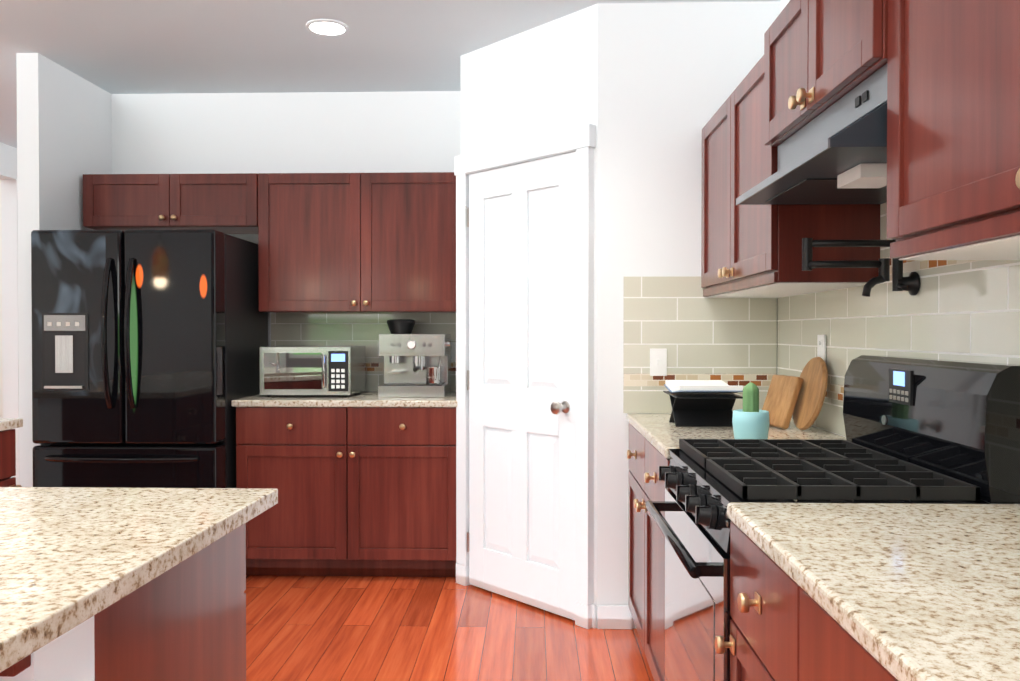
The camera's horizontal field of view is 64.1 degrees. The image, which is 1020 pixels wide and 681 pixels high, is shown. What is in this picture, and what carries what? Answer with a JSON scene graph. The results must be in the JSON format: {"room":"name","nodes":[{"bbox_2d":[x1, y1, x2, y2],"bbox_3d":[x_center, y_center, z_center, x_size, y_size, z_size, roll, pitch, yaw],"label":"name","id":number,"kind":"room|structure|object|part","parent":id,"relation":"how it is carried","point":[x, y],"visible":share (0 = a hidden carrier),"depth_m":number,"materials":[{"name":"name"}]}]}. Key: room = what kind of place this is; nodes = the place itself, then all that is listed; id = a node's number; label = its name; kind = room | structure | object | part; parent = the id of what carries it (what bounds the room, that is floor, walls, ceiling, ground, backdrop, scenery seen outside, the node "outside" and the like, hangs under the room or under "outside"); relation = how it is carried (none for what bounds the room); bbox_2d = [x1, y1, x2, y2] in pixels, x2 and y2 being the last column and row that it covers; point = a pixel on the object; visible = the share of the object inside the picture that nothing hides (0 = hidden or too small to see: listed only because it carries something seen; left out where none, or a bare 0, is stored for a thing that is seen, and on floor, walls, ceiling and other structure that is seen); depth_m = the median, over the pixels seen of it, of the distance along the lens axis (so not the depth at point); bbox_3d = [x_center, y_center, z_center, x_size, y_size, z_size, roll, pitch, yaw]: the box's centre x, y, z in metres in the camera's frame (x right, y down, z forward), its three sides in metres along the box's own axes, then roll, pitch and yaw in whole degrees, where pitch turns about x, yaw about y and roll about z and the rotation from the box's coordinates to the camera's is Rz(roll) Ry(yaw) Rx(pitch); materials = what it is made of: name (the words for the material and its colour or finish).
{"room":"kitchen","nodes":[
{"label":"kitchen","id":0,"kind":"room"},
{"bbox_2d":[0,179,2,417],"bbox_3d":[-3.021,-0.139,7.071,8.900,2.640,0.150,0,1,2],"label":"wall","id":1,"kind":"structure","parent":0,"point":[1,387],"depth_m":7.04,"materials":[{"name":"white paint"}]},
{"bbox_2d":[0,142,18,484],"bbox_3d":[-3.919,-0.076,1.370,0.120,2.640,11.300,0,1,2],"label":"wall","id":2,"kind":"structure","parent":0,"point":[8,165],"depth_m":6.16,"materials":[{"name":"white paint"}]},
{"bbox_2d":[16,53,111,486],"bbox_3d":[-2.384,-0.110,4.401,0.110,2.640,0.690,0,1,2],"label":"wall","id":3,"kind":"structure","parent":0,"point":[72,128],"depth_m":4.11,"materials":[{"name":"white paint"}]},
{"bbox_2d":[112,91,460,346],"bbox_3d":[-0.631,-0.114,4.765,3.594,2.640,0.120,0,1,2],"label":"wall","id":4,"kind":"structure","parent":0,"point":[406,131],"depth_m":4.71,"materials":[{"name":"white paint"}]},
{"bbox_2d":[83,173,257,233],"bbox_3d":[-1.827,-0.758,4.540,0.954,0.286,0.382,0,1,2],"label":"upper cabinet","id":5,"kind":"object","parent":4,"relation":"attached to","point":[226,203],"visible":0.98,"depth_m":4.39,"materials":[{"name":"brown wood"}]},
{"bbox_2d":[258,172,455,312],"bbox_3d":[-0.794,-0.528,4.512,1.109,0.745,0.382,0,1,2],"label":"upper cabinet","id":6,"kind":"object","parent":4,"relation":"attached to","point":[356,242],"visible":0.92,"depth_m":4.36,"materials":[{"name":"brown wood"}]},
{"bbox_2d":[271,313,455,390],"bbox_3d":[-0.808,0.067,4.707,1.152,0.450,0.010,0,1,2],"label":"tile backsplash","id":7,"kind":"structure","parent":4,"relation":"attached to","point":[327,329],"depth_m":4.71,"materials":[{"name":"beige tile"}]},
{"bbox_2d":[451,342,455,361],"bbox_3d":[-0.345,0.067,4.683,0.070,0.115,0.008,0,1,2],"label":"outlet","id":8,"kind":"object","parent":7,"relation":"attached to","point":[453,351],"visible":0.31,"depth_m":4.68,"materials":[{"name":"white plastic"}]},
{"bbox_2d":[0,0,779,147],"bbox_3d":[-1.357,-1.426,1.380,5.240,0.060,11.500,0,1,2],"label":"ceiling","id":9,"kind":"structure","parent":0,"point":[179,46],"depth_m":3.88,"materials":[{"name":"white paint"}]},
{"bbox_2d":[306,19,348,35],"bbox_3d":[-0.829,-1.418,3.696,0.190,0.008,0.190,0,1,2],"label":"recessed light","id":10,"kind":"object","parent":9,"relation":"in","point":[327,27],"visible":0.98,"depth_m":3.68,"materials":[{"name":"white"}]},
{"bbox_2d":[244,575,653,680],"bbox_3d":[-3.186,1.273,1.464,8.900,0.060,11.500,0,1,2],"label":"floor","id":11,"kind":"structure","parent":0,"point":[343,628],"depth_m":3.36,"materials":[{"name":"brown wood"}]},
{"bbox_2d":[0,429,21,486],"bbox_3d":[-2.280,0.785,3.004,0.660,0.878,0.431,0,1,2],"label":"base cabinet","id":12,"kind":"object","parent":11,"relation":"on","point":[7,437],"depth_m":3.16,"materials":[{"name":"brown wood"}]},
{"bbox_2d":[0,616,94,680],"bbox_3d":[-1.700,0.807,1.130,2.210,0.879,0.141,0,1,2],"label":"wall","id":13,"kind":"structure","parent":11,"relation":"on","point":[69,655],"depth_m":1.08,"materials":[{"name":"white paint"}]},
{"bbox_2d":[0,523,245,680],"bbox_3d":[-0.998,0.802,1.512,0.821,0.878,0.661,0,1,2],"label":"base cabinet","id":14,"kind":"object","parent":11,"relation":"on","point":[184,620],"depth_m":1.46,"materials":[{"name":"brown wood"}]},
{"bbox_2d":[0,418,277,672],"bbox_3d":[-1.738,0.340,1.976,2.465,0.034,2.510,0,1,2],"label":"countertop","id":15,"kind":"structure","parent":14,"relation":"on","point":[71,558],"depth_m":1.35,"materials":[{"name":"stone"}]},
{"bbox_2d":[31,229,267,487],"bbox_3d":[-1.853,0.336,4.280,0.902,1.750,0.871,0,1,2],"label":"refrigerator","id":16,"kind":"object","parent":11,"relation":"on","point":[147,345],"visible":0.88,"depth_m":3.92,"materials":[{"name":"black metal"}]},
{"bbox_3d":[-1.874,0.092,3.881,0.765,0.977,0.078,0,1,2],"label":"handle","id":17,"kind":"part","parent":16,"relation":"part of","materials":[{"name":"black metal"}]},
{"bbox_2d":[236,407,455,576],"bbox_3d":[-0.809,0.770,4.387,1.130,0.877,0.662,0,1,2],"label":"base cabinet","id":18,"kind":"object","parent":11,"relation":"on","point":[366,491],"visible":0.85,"depth_m":4.09,"materials":[{"name":"brown wood"}]},
{"bbox_2d":[231,391,456,406],"bbox_3d":[-0.818,0.313,4.395,1.152,0.034,0.636,0,1,2],"label":"countertop","id":19,"kind":"structure","parent":18,"relation":"on","point":[366,399],"depth_m":4.09,"materials":[{"name":"stone"}]},
{"bbox_2d":[260,346,365,396],"bbox_3d":[-1.062,0.164,4.416,0.477,0.263,0.409,0,1,2],"label":"countertop microwave","id":20,"kind":"object","parent":19,"relation":"on","point":[312,370],"visible":1,"depth_m":4.24,"materials":[{"name":"silver metal"}]},
{"bbox_2d":[378,319,450,396],"bbox_3d":[-0.502,0.090,4.395,0.368,0.411,0.416,0,1,2],"label":"espresso machine","id":21,"kind":"object","parent":19,"relation":"on","point":[417,365],"visible":1,"depth_m":4.30,"materials":[{"name":"silver metal"}]},
{"bbox_2d":[627,423,669,680],"bbox_3d":[0.781,0.786,2.920,0.662,0.877,1.012,0,1,2],"label":"base cabinet","id":22,"kind":"object","parent":11,"relation":"on","point":[646,562],"visible":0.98,"depth_m":2.88,"materials":[{"name":"brown wood"}]},
{"bbox_2d":[626,413,845,458],"bbox_3d":[0.794,0.330,2.921,0.636,0.034,1.025,0,1,2],"label":"countertop","id":23,"kind":"structure","parent":22,"relation":"on","point":[661,433],"depth_m":2.78,"materials":[{"name":"stone"}]},
{"bbox_2d":[663,380,742,426],"bbox_3d":[0.712,0.234,3.018,0.240,0.156,0.338,0,1,2],"label":"cookbook stand","id":24,"kind":"object","parent":23,"relation":"on","point":[702,403],"visible":0.85,"depth_m":2.98,"materials":[{"name":"black"}]},
{"bbox_2d":[732,382,769,438],"bbox_3d":[0.753,0.224,2.547,0.112,0.185,0.112,0,1,2],"label":"cactus pot","id":25,"kind":"object","parent":23,"relation":"on","point":[750,419],"visible":0.98,"depth_m":2.51,"materials":[{"name":"teal ceramic"}]},
{"bbox_2d":[762,375,802,428],"bbox_3d":[0.979,0.220,2.950,0.084,0.184,0.170,0,1,-12],"label":"rectangular cutting board","id":26,"kind":"object","parent":23,"relation":"on","point":[783,392],"visible":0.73,"depth_m":2.91,"materials":[{"name":"brown wood"}]},
{"bbox_2d":[793,357,827,429],"bbox_3d":[1.047,0.185,2.848,0.077,0.257,0.264,0,1,2],"label":"round cutting board","id":27,"kind":"object","parent":23,"relation":"on","point":[811,396],"visible":0.92,"depth_m":2.81,"materials":[{"name":"brown wood"}]},
{"bbox_2d":[714,521,897,680],"bbox_3d":[0.728,0.806,1.132,0.662,0.877,1.038,0,1,2],"label":"base cabinet","id":28,"kind":"object","parent":11,"relation":"on","point":[784,626],"visible":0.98,"depth_m":1.32,"materials":[{"name":"brown wood"}]},
{"bbox_2d":[727,502,1019,680],"bbox_3d":[0.741,0.350,1.127,0.636,0.034,1.038,0,1,2],"label":"countertop","id":29,"kind":"structure","parent":28,"relation":"on","point":[912,592],"depth_m":1.16,"materials":[{"name":"stone"}]},
{"bbox_2d":[645,355,1019,680],"bbox_3d":[0.730,0.641,2.032,0.691,1.190,0.754,0,1,2],"label":"gas range","id":30,"kind":"object","parent":11,"relation":"on","point":[928,431],"visible":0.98,"depth_m":1.86,"materials":[{"name":"black metal"}]},
{"bbox_2d":[461,1,779,627],"bbox_3d":[0.449,-0.106,4.058,1.395,2.640,1.230,0,1,2],"label":"wall","id":31,"kind":"structure","parent":0,"point":[647,89],"depth_m":3.44,"materials":[{"name":"white paint"}]},
{"bbox_2d":[465,152,575,619],"bbox_3d":[0.019,0.197,3.741,0.104,2.018,0.722,-1,1,-43],"label":"pantry door","id":32,"kind":"structure","parent":31,"relation":"in","point":[521,371],"depth_m":3.73,"materials":[{"name":"white wood"}]},
{"bbox_2d":[454,124,595,628],"bbox_3d":[0.042,0.152,3.761,0.042,2.129,0.888,-1,1,-43],"label":"door frame","id":33,"kind":"structure","parent":31,"relation":"attached to","point":[580,141],"depth_m":3.48,"materials":[{"name":"white wood"}]},
{"bbox_2d":[470,584,631,628],"bbox_3d":[0.130,1.167,3.776,0.793,0.100,0.648,0,1,2],"label":"baseboard","id":34,"kind":"structure","parent":31,"relation":"attached to","point":[612,616],"depth_m":3.44,"materials":[{"name":"white wood"}]},
{"bbox_2d":[623,276,776,412],"bbox_3d":[0.798,0.019,3.428,0.639,0.576,0.010,0,1,2],"label":"tiled wall","id":35,"kind":"structure","parent":31,"relation":"attached to","point":[690,328],"depth_m":3.43,"materials":[{"name":"beige tile"}]},
{"bbox_2d":[650,349,666,375],"bbox_3d":[0.624,0.091,3.422,0.070,0.115,0.014,0,1,2],"label":"light switch","id":36,"kind":"object","parent":35,"relation":"attached to","point":[658,362],"visible":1,"depth_m":3.42,"materials":[{"name":"white plastic"}]},
{"bbox_2d":[780,0,844,436],"bbox_3d":[1.108,-0.063,0.172,0.150,2.640,9.200,0,1,2],"label":"wall","id":37,"kind":"structure","parent":0,"point":[783,3],"depth_m":3.36,"materials":[{"name":"white paint"}]},
{"bbox_2d":[701,55,879,297],"bbox_3d":[0.933,-0.529,2.913,0.357,0.709,1.015,0,1,2],"label":"upper cabinet","id":38,"kind":"object","parent":37,"relation":"attached to","point":[751,251],"visible":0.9,"depth_m":2.63,"materials":[{"name":"brown wood"}]},
{"bbox_2d":[764,0,887,146],"bbox_3d":[0.894,-0.736,2.012,0.382,0.335,0.780,0,1,2],"label":"upper cabinet","id":39,"kind":"object","parent":37,"relation":"attached to","point":[820,56],"visible":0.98,"depth_m":1.97,"materials":[{"name":"brown wood"}]},
{"bbox_2d":[736,64,886,204],"bbox_3d":[0.864,-0.465,2.015,0.422,0.203,0.752,0,1,2],"label":"under-cabinet range hood","id":40,"kind":"object","parent":39,"relation":"attached to","point":[835,153],"visible":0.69,"depth_m":1.89,"materials":[{"name":"grey metal"}]},
{"bbox_2d":[777,202,1019,436],"bbox_3d":[1.082,-0.120,2.007,0.010,0.886,2.829,0,1,2],"label":"tile backsplash","id":41,"kind":"structure","parent":37,"relation":"attached to","point":[964,310],"depth_m":2.23,"materials":[{"name":"beige tile"}]},
{"bbox_2d":[817,335,825,362],"bbox_3d":[1.098,0.037,2.875,0.008,0.115,0.070,0,1,2],"label":"outlet","id":42,"kind":"object","parent":41,"relation":"attached to","point":[821,346],"visible":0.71,"depth_m":2.86,"materials":[{"name":"white plastic"}]},
{"bbox_2d":[802,238,919,296],"bbox_3d":[0.932,-0.194,2.168,0.298,0.159,0.094,0,1,2],"label":"pot filler","id":43,"kind":"object","parent":41,"relation":"attached to","point":[910,283],"visible":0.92,"depth_m":2.17,"materials":[{"name":"black metal"}]},
{"bbox_2d":[887,0,1019,259],"bbox_3d":[0.879,-0.531,1.077,0.357,0.754,1.090,0,1,2],"label":"upper cabinet","id":44,"kind":"object","parent":37,"relation":"attached to","point":[953,129],"visible":1,"depth_m":1.39,"materials":[{"name":"brown wood"}]}
]}

